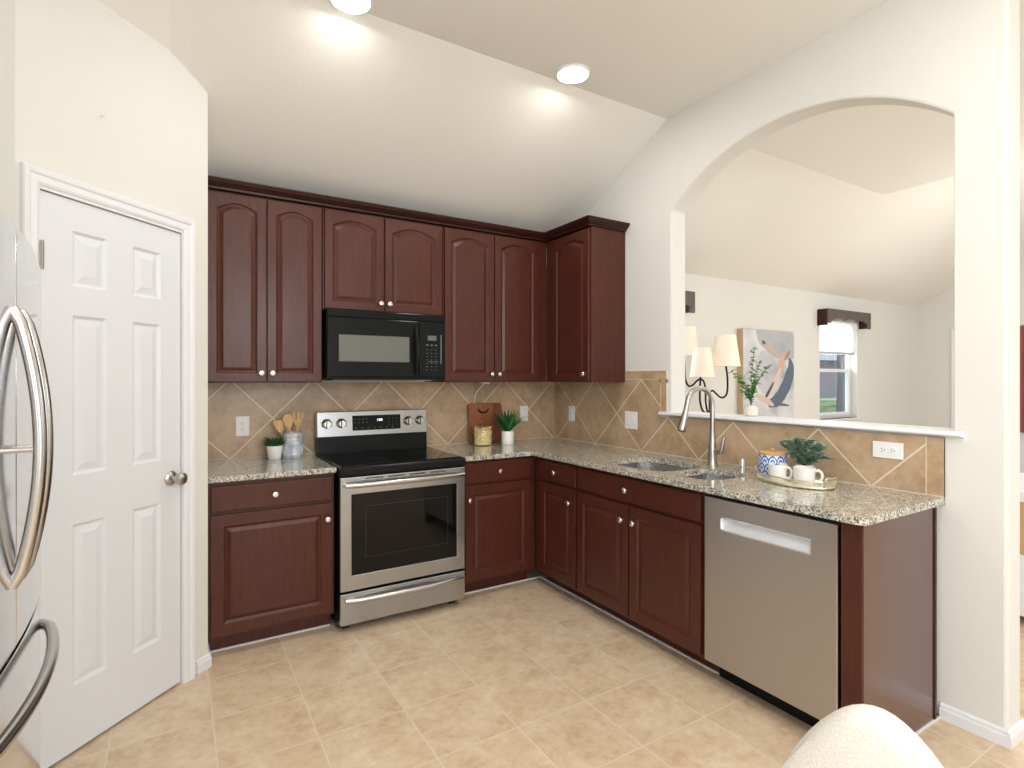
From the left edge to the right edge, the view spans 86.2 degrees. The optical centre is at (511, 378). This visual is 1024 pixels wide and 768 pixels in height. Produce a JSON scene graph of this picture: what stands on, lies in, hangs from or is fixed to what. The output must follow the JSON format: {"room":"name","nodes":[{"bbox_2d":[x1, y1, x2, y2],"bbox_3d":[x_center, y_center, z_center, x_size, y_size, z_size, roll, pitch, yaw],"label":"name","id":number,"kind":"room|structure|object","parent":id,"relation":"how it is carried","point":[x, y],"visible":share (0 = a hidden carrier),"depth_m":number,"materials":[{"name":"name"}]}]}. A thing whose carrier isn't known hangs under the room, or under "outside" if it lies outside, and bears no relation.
{"room":"kitchen","nodes":[
{"label":"kitchen","id":0,"kind":"room"},
{"bbox_2d":[0,0,14,224],"bbox_3d":[-2.040,-0.098,1.687,0.785,3.000,0.100,0,0,-32],"label":"wall","id":1,"kind":"structure","parent":0,"point":[7,7],"depth_m":1.84,"materials":[{"name":"white paint"}]},
{"bbox_2d":[15,0,207,674],"bbox_3d":[-1.635,-0.098,2.272,0.110,3.000,0.842,0,0,13],"label":"wall","id":2,"kind":"structure","parent":0,"point":[77,62],"depth_m":2.25,"materials":[{"name":"white paint"}]},
{"bbox_2d":[19,162,194,767],"bbox_3d":[-1.605,0.332,2.222,0.171,2.140,0.734,0,0,13],"label":"door","id":3,"kind":"structure","parent":2,"relation":"in","point":[118,272],"depth_m":2.20,"materials":[{"name":"white paint"}]},
{"bbox_2d":[196,652,211,674],"bbox_3d":[-1.484,1.370,2.635,0.014,0.064,0.085,0,0,13],"label":"baseboard","id":4,"kind":"structure","parent":2,"relation":"attached to","point":[204,662],"depth_m":2.63,"materials":[{"name":"white paint"}]},
{"bbox_2d":[266,445,282,459],"bbox_3d":[-1.441,0.446,3.322,0.094,0.083,0.094,0,0,-32],"label":"pot","id":5,"kind":"object","parent":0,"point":[274,452],"depth_m":3.29,"materials":[{"name":"white ceramic"}]},
{"bbox_2d":[501,430,513,444],"bbox_3d":[-0.032,0.437,4.086,0.095,0.100,0.095,0,0,-32],"label":"pot","id":6,"kind":"object","parent":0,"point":[507,436],"depth_m":4.05,"materials":[{"name":"white ceramic"}]},
{"bbox_2d":[48,550,1023,767],"bbox_3d":[3.262,1.452,2.381,10.550,0.100,6.850,0,0,-32],"label":"floor","id":7,"kind":"structure","parent":0,"point":[530,673],"depth_m":2.35,"materials":[{"name":"tile"}]},
{"bbox_2d":[0,215,59,767],"bbox_3d":[-1.473,0.519,1.120,0.820,1.765,0.910,0,0,-32],"label":"refrigerator","id":8,"kind":"object","parent":7,"relation":"on","point":[26,416],"visible":1,"depth_m":1.29,"materials":[{"name":"grey metal"}]},
{"bbox_2d":[208,473,333,650],"bbox_3d":[-1.400,0.960,3.127,0.615,0.883,0.654,0,0,-32],"label":"base cabinet","id":9,"kind":"object","parent":7,"relation":"on","point":[271,541],"visible":1,"depth_m":2.87,"materials":[{"name":"brown wood"}]},
{"bbox_2d":[208,454,336,483],"bbox_3d":[-1.401,0.503,3.133,0.622,0.030,0.650,0,0,-32],"label":"countertop","id":10,"kind":"structure","parent":9,"relation":"on","point":[230,470],"depth_m":2.98,"materials":[{"name":"stone"}]},
{"bbox_2d":[261,436,285,459],"bbox_3d":[-1.440,0.415,3.329,0.158,0.143,0.165,0,0,9],"label":"potted succulent","id":11,"kind":"object","parent":10,"relation":"on","point":[274,447],"visible":1,"depth_m":3.29,"materials":[{"name":"white ceramic"}]},
{"bbox_2d":[282,431,302,458],"bbox_3d":[-1.359,0.408,3.390,0.121,0.158,0.121,0,0,-32],"label":"utensil crock","id":12,"kind":"object","parent":10,"relation":"on","point":[293,445],"visible":0.93,"depth_m":3.34,"materials":[{"name":"metal"}]},
{"bbox_2d":[273,420,283,437],"bbox_3d":[-1.414,0.362,3.365,0.105,0.224,0.009,0,0,-34],"label":"wooden utensil","id":13,"kind":"object","parent":12,"relation":"in","point":[279,426],"visible":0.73,"depth_m":3.35,"materials":[{"name":"brown wood"}]},
{"bbox_2d":[283,414,292,432],"bbox_3d":[-1.378,0.344,3.370,0.064,0.258,0.011,0,0,-32],"label":"wooden utensil","id":14,"kind":"object","parent":12,"relation":"in","point":[287,419],"visible":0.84,"depth_m":3.37,"materials":[{"name":"brown wood"}]},
{"bbox_2d":[293,412,302,432],"bbox_3d":[-1.331,0.339,3.405,0.062,0.268,0.011,0,0,-32],"label":"wooden utensil","id":15,"kind":"object","parent":12,"relation":"in","point":[297,422],"visible":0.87,"depth_m":3.40,"materials":[{"name":"brown wood"}]},
{"bbox_2d":[315,409,465,628],"bbox_3d":[-0.773,0.807,3.445,0.762,1.190,0.728,0,0,-32],"label":"range","id":16,"kind":"object","parent":7,"relation":"on","point":[399,500],"visible":0.99,"depth_m":3.21,"materials":[{"name":"silver metal"}]},
{"bbox_2d":[316,447,465,476],"bbox_3d":[-0.769,0.507,3.440,0.762,0.054,0.610,0,0,-32],"label":"cooktop","id":17,"kind":"object","parent":16,"relation":"in","point":[364,461],"depth_m":3.30,"materials":[{"name":"black glass"}]},
{"bbox_2d":[462,456,533,592],"bbox_3d":[-0.229,0.960,3.845,0.550,0.883,0.654,0,0,-32],"label":"base cabinet","id":18,"kind":"object","parent":7,"relation":"on","point":[499,493],"visible":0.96,"depth_m":3.59,"materials":[{"name":"brown wood"}]},
{"bbox_2d":[427,437,944,525],"bbox_3d":[0.571,0.503,3.116,1.166,0.030,2.740,0,0,-32],"label":"countertop","id":19,"kind":"structure","parent":18,"relation":"on","point":[850,503],"depth_m":2.58,"materials":[{"name":"stone"}]},
{"bbox_2d":[468,403,493,442],"bbox_3d":[-0.234,0.333,4.156,0.205,0.300,0.049,0,0,-32],"label":"cutting board","id":20,"kind":"object","parent":19,"relation":"on","point":[478,413],"visible":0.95,"depth_m":4.14,"materials":[{"name":"brown wood"}]},
{"bbox_2d":[473,425,491,445],"bbox_3d":[-0.214,0.397,4.027,0.140,0.180,0.140,0,0,-32],"label":"pasta jar","id":21,"kind":"object","parent":19,"relation":"on","point":[482,436],"visible":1,"depth_m":3.98,"materials":[{"name":"clear glass"}]},
{"bbox_2d":[491,403,501,440],"bbox_3d":[-0.141,0.335,4.248,0.140,0.296,0.038,0,0,-32],"label":"cutting board","id":22,"kind":"object","parent":19,"relation":"on","point":[497,407],"visible":0.41,"depth_m":4.25,"materials":[{"name":"brown wood"}]},
{"bbox_2d":[489,409,527,444],"bbox_3d":[-0.029,0.356,4.085,0.295,0.262,0.284,0,0,-32],"label":"agave","id":23,"kind":"object","parent":19,"relation":"on","point":[507,423],"visible":1,"depth_m":4.05,"materials":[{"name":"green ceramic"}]},
{"bbox_2d":[617,462,736,479],"bbox_3d":[0.889,0.612,3.017,0.428,0.191,0.793,0,0,-32],"label":"sink","id":24,"kind":"object","parent":19,"relation":"in","point":[649,466],"visible":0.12,"depth_m":3.32,"materials":[{"name":"silver metal"}]},
{"bbox_2d":[677,386,724,465],"bbox_3d":[1.046,0.264,3.070,0.275,0.448,0.103,0,0,-9],"label":"kitchen faucet","id":25,"kind":"object","parent":19,"relation":"on","point":[713,451],"visible":1,"depth_m":3.08,"materials":[{"name":"silver metal"}]},
{"bbox_2d":[738,458,746,469],"bbox_3d":[1.242,0.457,2.949,0.042,0.060,0.042,0,0,-32],"label":"air gap cap","id":26,"kind":"object","parent":19,"relation":"on","point":[742,461],"visible":1,"depth_m":2.94,"materials":[{"name":"silver metal"}]},
{"bbox_2d":[755,465,837,489],"bbox_3d":[1.326,0.459,2.572,0.240,0.056,0.394,0,0,-24],"label":"serving tray","id":27,"kind":"object","parent":19,"relation":"on","point":[823,485],"visible":0.75,"depth_m":2.46,"materials":[{"name":"beige wood"}]},
{"bbox_2d":[758,448,786,477],"bbox_3d":[1.285,0.410,2.697,0.128,0.138,0.128,0,0,-32],"label":"canister","id":28,"kind":"object","parent":27,"relation":"on","point":[772,455],"visible":0.77,"depth_m":2.66,"materials":[{"name":"blue ceramic"}]},
{"bbox_2d":[768,463,792,480],"bbox_3d":[1.265,0.442,2.597,0.085,0.075,0.102,0,0,-2],"label":"coffee mug","id":29,"kind":"object","parent":27,"relation":"on","point":[780,470],"visible":0.82,"depth_m":2.57,"materials":[{"name":"white ceramic"}]},
{"bbox_2d":[793,466,823,484],"bbox_3d":[1.344,0.442,2.503,0.094,0.075,0.111,0,0,-24],"label":"coffee mug","id":30,"kind":"object","parent":27,"relation":"on","point":[806,473],"visible":0.83,"depth_m":2.48,"materials":[{"name":"white ceramic"}]},
{"bbox_2d":[777,436,834,466],"bbox_3d":[1.389,0.374,2.565,0.186,0.210,0.224,0,0,-32],"label":"eucalyptus","id":31,"kind":"object","parent":30,"relation":"in","point":[806,454],"visible":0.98,"depth_m":2.57,"materials":[{"name":"green plant"}]},
{"bbox_2d":[535,456,590,602],"bbox_3d":[0.516,0.960,3.698,0.644,0.883,0.475,0,0,-32],"label":"base cabinet","id":32,"kind":"object","parent":7,"relation":"on","point":[556,489],"visible":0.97,"depth_m":3.52,"materials":[{"name":"brown wood"}]},
{"bbox_2d":[210,576,938,733],"bbox_3d":[0.258,1.398,3.064,3.350,0.007,1.538,0,0,16],"label":"caulk","id":33,"kind":"structure","parent":7,"relation":"on","point":[619,619],"depth_m":3.00,"materials":[{"name":"white paint"}]},
{"bbox_2d":[577,466,719,672],"bbox_3d":[0.889,0.960,3.091,0.644,0.883,0.945,0,0,-32],"label":"base cabinet","id":34,"kind":"object","parent":7,"relation":"on","point":[641,542],"visible":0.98,"depth_m":2.86,"materials":[{"name":"brown wood"}]},
{"bbox_2d":[685,326,740,412],"bbox_3d":[1.838,0.452,5.140,0.594,1.899,0.364,0,0,11],"label":"floor lamp","id":35,"kind":"object","parent":7,"relation":"on","point":[725,353],"visible":0.65,"depth_m":5.05,"materials":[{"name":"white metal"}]},
{"bbox_2d":[705,493,840,726],"bbox_3d":[1.296,0.962,2.427,0.594,0.880,0.600,0,0,-32],"label":"dishwasher","id":36,"kind":"object","parent":7,"relation":"on","point":[773,575],"visible":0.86,"depth_m":2.23,"materials":[{"name":"silver metal"}]},
{"bbox_2d":[709,495,838,523],"bbox_3d":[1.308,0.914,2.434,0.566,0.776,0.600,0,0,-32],"label":"control panel","id":37,"kind":"object","parent":36,"relation":"in","point":[724,521],"depth_m":2.28,"materials":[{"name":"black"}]},
{"bbox_2d":[779,704,943,767],"bbox_3d":[0.723,0.973,1.108,0.531,0.862,0.537,0,0,31],"label":"dining chair","id":38,"kind":"object","parent":7,"relation":"on","point":[854,735],"visible":1,"depth_m":0.90,"materials":[{"name":"beige fabric"}]},
{"bbox_2d":[841,507,936,731],"bbox_3d":[1.481,0.960,2.136,0.574,0.883,0.083,0,0,-32],"label":"end panel","id":39,"kind":"object","parent":7,"relation":"on","point":[889,567],"visible":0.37,"depth_m":2.06,"materials":[{"name":"brown wood"}]},
{"bbox_2d":[1020,473,1023,616],"bbox_3d":[3.301,1.022,3.226,0.820,0.760,0.730,0,0,-32],"label":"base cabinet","id":40,"kind":"object","parent":7,"relation":"on","point":[1021,474],"visible":0.12,"depth_m":3.12,"materials":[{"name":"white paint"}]},
{"bbox_2d":[98,0,1023,306],"bbox_3d":[3.241,-1.562,2.415,10.450,2.254,6.830,0,0,-32],"label":"ceiling","id":41,"kind":"structure","parent":0,"point":[453,108],"depth_m":3.17,"materials":[{"name":"white paint"}]},
{"bbox_2d":[330,0,372,14],"bbox_3d":[-0.712,-1.671,2.414,0.188,0.012,0.188,0,0,-32],"label":"recessed light","id":42,"kind":"object","parent":41,"relation":"in","point":[355,7],"visible":1,"depth_m":2.44,"materials":[{"name":"white plastic"}]},
{"bbox_2d":[556,63,589,83],"bbox_3d":[0.334,-1.671,3.002,0.188,0.012,0.188,0,0,-32],"label":"recessed light","id":43,"kind":"object","parent":41,"relation":"in","point":[574,73],"visible":1,"depth_m":2.98,"materials":[{"name":"white plastic"}]},
{"bbox_2d":[213,253,915,549],"bbox_3d":[1.991,0.167,5.678,9.270,2.470,0.140,0,0,-32],"label":"wall","id":44,"kind":"structure","parent":0,"point":[883,361],"depth_m":6.56,"materials":[{"name":"white paint"}]},
{"bbox_2d":[208,189,321,382],"bbox_3d":[-1.476,-0.506,3.247,0.612,1.055,0.377,0,0,-32],"label":"upper cabinet","id":45,"kind":"object","parent":44,"relation":"attached to","point":[265,254],"visible":0.94,"depth_m":3.10,"materials":[{"name":"brown wood"}]},
{"bbox_2d":[208,175,629,247],"bbox_3d":[-0.456,-1.060,3.451,2.562,0.051,0.718,0,0,-32],"label":"crown molding","id":46,"kind":"structure","parent":45,"relation":"on","point":[214,183],"depth_m":3.51,"materials":[{"name":"brown wood"}]},
{"bbox_2d":[208,382,553,460],"bbox_3d":[-0.744,0.255,3.913,2.559,0.464,0.010,0,0,-32],"label":"backsplash","id":47,"kind":"structure","parent":44,"relation":"attached to","point":[446,404],"depth_m":3.72,"materials":[{"name":"tile"}]},
{"bbox_2d":[236,416,248,435],"bbox_3d":[-1.648,0.289,3.348,0.074,0.120,0.009,0,0,-32],"label":"wall outlet","id":48,"kind":"object","parent":47,"relation":"attached to","point":[242,422],"visible":1,"depth_m":3.34,"materials":[{"name":"white plastic"}]},
{"bbox_2d":[520,406,527,420],"bbox_3d":[0.098,0.279,4.417,0.074,0.120,0.009,0,0,-32],"label":"light switch","id":49,"kind":"object","parent":47,"relation":"attached to","point":[523,409],"visible":0.9,"depth_m":4.41,"materials":[{"name":"white plastic"}]},
{"bbox_2d":[322,207,441,315],"bbox_3d":[-0.877,-0.727,3.614,0.786,0.613,0.377,0,0,-32],"label":"upper cabinet","id":50,"kind":"object","parent":44,"relation":"attached to","point":[370,262],"visible":0.97,"depth_m":3.46,"materials":[{"name":"brown wood"}]},
{"bbox_2d":[322,308,444,380],"bbox_3d":[-0.859,-0.202,3.578,0.758,0.432,0.459,0,0,-32],"label":"microwave","id":51,"kind":"object","parent":50,"relation":"attached to","point":[358,345],"visible":0.99,"depth_m":3.40,"materials":[{"name":"black metal"}]},
{"bbox_2d":[424,226,545,381],"bbox_3d":[-0.176,-0.506,4.044,0.853,1.055,0.377,0,0,-32],"label":"upper cabinet","id":52,"kind":"object","parent":44,"relation":"attached to","point":[494,286],"visible":0.98,"depth_m":3.88,"materials":[{"name":"brown wood"}]},
{"bbox_2d":[474,382,489,402],"bbox_3d":[-0.229,0.112,4.125,0.058,0.180,0.153,0,0,-32],"label":"power cord","id":53,"kind":"object","parent":52,"relation":"hanging from","point":[482,383],"visible":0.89,"depth_m":4.11,"materials":[{"name":"white plastic"}]},
{"bbox_2d":[685,291,694,312],"bbox_3d":[1.315,-0.741,5.097,0.990,0.205,0.137,0,0,-32],"label":"window valance","id":54,"kind":"object","parent":44,"relation":"attached to","point":[689,295],"visible":0.19,"depth_m":5.27,"materials":[{"name":"brown fabric"}]},
{"bbox_2d":[737,328,793,417],"bbox_3d":[2.821,0.062,6.061,0.930,1.200,0.068,0,0,-32],"label":"painting","id":55,"kind":"object","parent":44,"relation":"attached to","point":[775,396],"visible":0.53,"depth_m":6.03,"materials":[{"name":"painted canvas"},{"name":"light wood frame"}]},
{"bbox_2d":[820,322,853,354],"bbox_3d":[4.100,-0.513,6.945,0.858,0.400,0.027,0,0,-32],"label":"window blind","id":56,"kind":"object","parent":44,"relation":"attached to","point":[835,338],"visible":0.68,"depth_m":6.96,"materials":[{"name":"grey fabric"}]},
{"bbox_2d":[820,355,860,420],"bbox_3d":[4.099,-0.098,6.947,0.930,1.240,0.160,0,0,-32],"label":"window","id":57,"kind":"structure","parent":44,"relation":"in","point":[837,416],"depth_m":7.13,"materials":[{"name":"white paint"}]},
{"bbox_2d":[817,308,870,328],"bbox_3d":[4.162,-0.741,6.843,0.990,0.205,0.137,0,0,-32],"label":"window valance","id":58,"kind":"object","parent":44,"relation":"attached to","point":[824,316],"visible":1,"depth_m":6.70,"materials":[{"name":"brown wood"}]},
{"bbox_2d":[586,0,1019,729],"bbox_3d":[1.178,-0.148,3.373,0.135,3.100,2.940,0,0,-32],"label":"wall","id":59,"kind":"structure","parent":0,"point":[958,59],"depth_m":2.22,"materials":[{"name":"white paint"}]},
{"bbox_2d":[547,226,624,381],"bbox_3d":[0.509,-0.506,3.990,0.357,1.055,0.526,0,0,-32],"label":"upper cabinet","id":60,"kind":"object","parent":59,"relation":"attached to","point":[586,267],"visible":1,"depth_m":3.81,"materials":[{"name":"brown wood"}]},
{"bbox_2d":[554,371,944,496],"bbox_3d":[1.067,0.217,3.416,0.010,0.540,2.730,0,0,-32],"label":"backsplash","id":61,"kind":"structure","parent":59,"relation":"attached to","point":[600,407],"depth_m":3.20,"materials":[{"name":"tile"}]},
{"bbox_2d":[569,406,574,420],"bbox_3d":[0.474,0.275,4.363,0.009,0.120,0.074,0,0,-32],"label":"light switch","id":62,"kind":"object","parent":61,"relation":"attached to","point":[571,408],"visible":1,"depth_m":4.35,"materials":[{"name":"white plastic"}]},
{"bbox_2d":[625,411,636,429],"bbox_3d":[0.824,0.287,3.793,0.009,0.120,0.118,0,0,-32],"label":"light switch","id":63,"kind":"object","parent":61,"relation":"attached to","point":[630,417],"visible":1,"depth_m":3.79,"materials":[{"name":"white plastic"}]},
{"bbox_2d":[873,441,902,459],"bbox_3d":[1.664,0.316,2.424,0.009,0.072,0.122,0,0,-32],"label":"wall outlet","id":64,"kind":"object","parent":61,"relation":"attached to","point":[890,450],"visible":1,"depth_m":2.42,"materials":[{"name":"white plastic"}]},
{"bbox_2d":[878,446,886,453],"bbox_3d":[1.651,0.316,2.439,0.002,0.034,0.034,0,0,-32],"label":"socket","id":65,"kind":"object","parent":64,"relation":"attached to","point":[881,449],"depth_m":2.44,"materials":[{"name":"white plastic"}]},
{"bbox_2d":[888,447,896,454],"bbox_3d":[1.671,0.316,2.406,0.002,0.034,0.034,0,0,-32],"label":"socket","id":66,"kind":"object","parent":64,"relation":"attached to","point":[891,450],"depth_m":2.40,"materials":[{"name":"white plastic"}]},
{"bbox_2d":[658,411,963,438],"bbox_3d":[1.456,0.227,2.922,0.208,0.030,1.610,0,0,-32],"label":"ledge","id":67,"kind":"object","parent":59,"relation":"attached to","point":[944,432],"visible":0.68,"depth_m":2.63,"materials":[{"name":"white paint"}]},
{"bbox_2d":[728,347,771,415],"bbox_3d":[1.358,0.013,3.117,0.234,0.397,0.076,0,0,-6],"label":"bud vase","id":68,"kind":"object","parent":67,"relation":"on","point":[749,410],"visible":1,"depth_m":3.11,"materials":[{"name":"beige"}]},
{"bbox_2d":[939,702,1006,747],"bbox_3d":[1.827,1.370,2.173,0.014,0.064,0.215,0,0,-32],"label":"baseboard","id":69,"kind":"structure","parent":59,"relation":"attached to","point":[996,734],"depth_m":2.17,"materials":[{"name":"white paint"}]},
{"bbox_2d":[1006,718,1023,749],"bbox_3d":[1.950,1.370,2.114,0.163,0.064,0.014,0,0,-32],"label":"baseboard","id":70,"kind":"structure","parent":59,"relation":"attached to","point":[1014,735],"depth_m":2.09,"materials":[{"name":"white paint"}]},
{"bbox_2d":[916,249,1023,427],"bbox_3d":[7.669,-0.658,5.188,0.100,4.120,6.830,0,0,-32],"label":"wall","id":71,"kind":"structure","parent":0,"point":[935,316],"depth_m":7.77,"materials":[{"name":"white paint"}]},
{"bbox_2d":[951,323,1023,472],"bbox_3d":[6.374,0.348,7.186,0.021,2.107,1.004,0,0,-32],"label":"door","id":72,"kind":"structure","parent":71,"relation":"in","point":[952,329],"depth_m":7.59,"materials":[{"name":"white paint"}]},
{"bbox_2d":[1020,325,1023,432],"bbox_3d":[6.530,0.002,6.847,0.051,1.360,0.750,0,0,-32],"label":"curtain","id":73,"kind":"object","parent":71,"relation":"hanging from","point":[1021,327],"visible":0.15,"depth_m":6.95,"materials":[{"name":"red fabric"}]},
{"label":"outside","id":74,"kind":"structure","parent":0,"visible":0},
{"bbox_3d":[6.530,1.577,41.966,65.000,0.050,55.270,0,0,-32],"label":"lawn","id":75,"kind":"structure","parent":74,"visible":0},
{"bbox_2d":[820,397,836,412],"bbox_3d":[19.069,1.201,26.294,20.120,0.819,1.019,0,0,-32],"label":"hedge","id":76,"kind":"object","parent":75,"relation":"on","point":[827,405],"visible":0.02,"depth_m":21.83,"materials":[{"name":"green plant"}]},
{"bbox_2d":[820,354,837,397],"bbox_3d":[17.613,-1.123,32.497,29.000,5.350,8.000,0,0,-32],"label":"house","id":77,"kind":"structure","parent":75,"relation":"on","point":[828,380],"depth_m":27.21,"materials":[{"name":"grey"}]},
{"bbox_2d":[836,354,844,411],"bbox_3d":[8.747,-1.550,14.901,3.526,6.312,3.119,0,0,39],"label":"tree","id":78,"kind":"object","parent":75,"relation":"on","point":[840,403],"visible":0.02,"depth_m":14.81,"materials":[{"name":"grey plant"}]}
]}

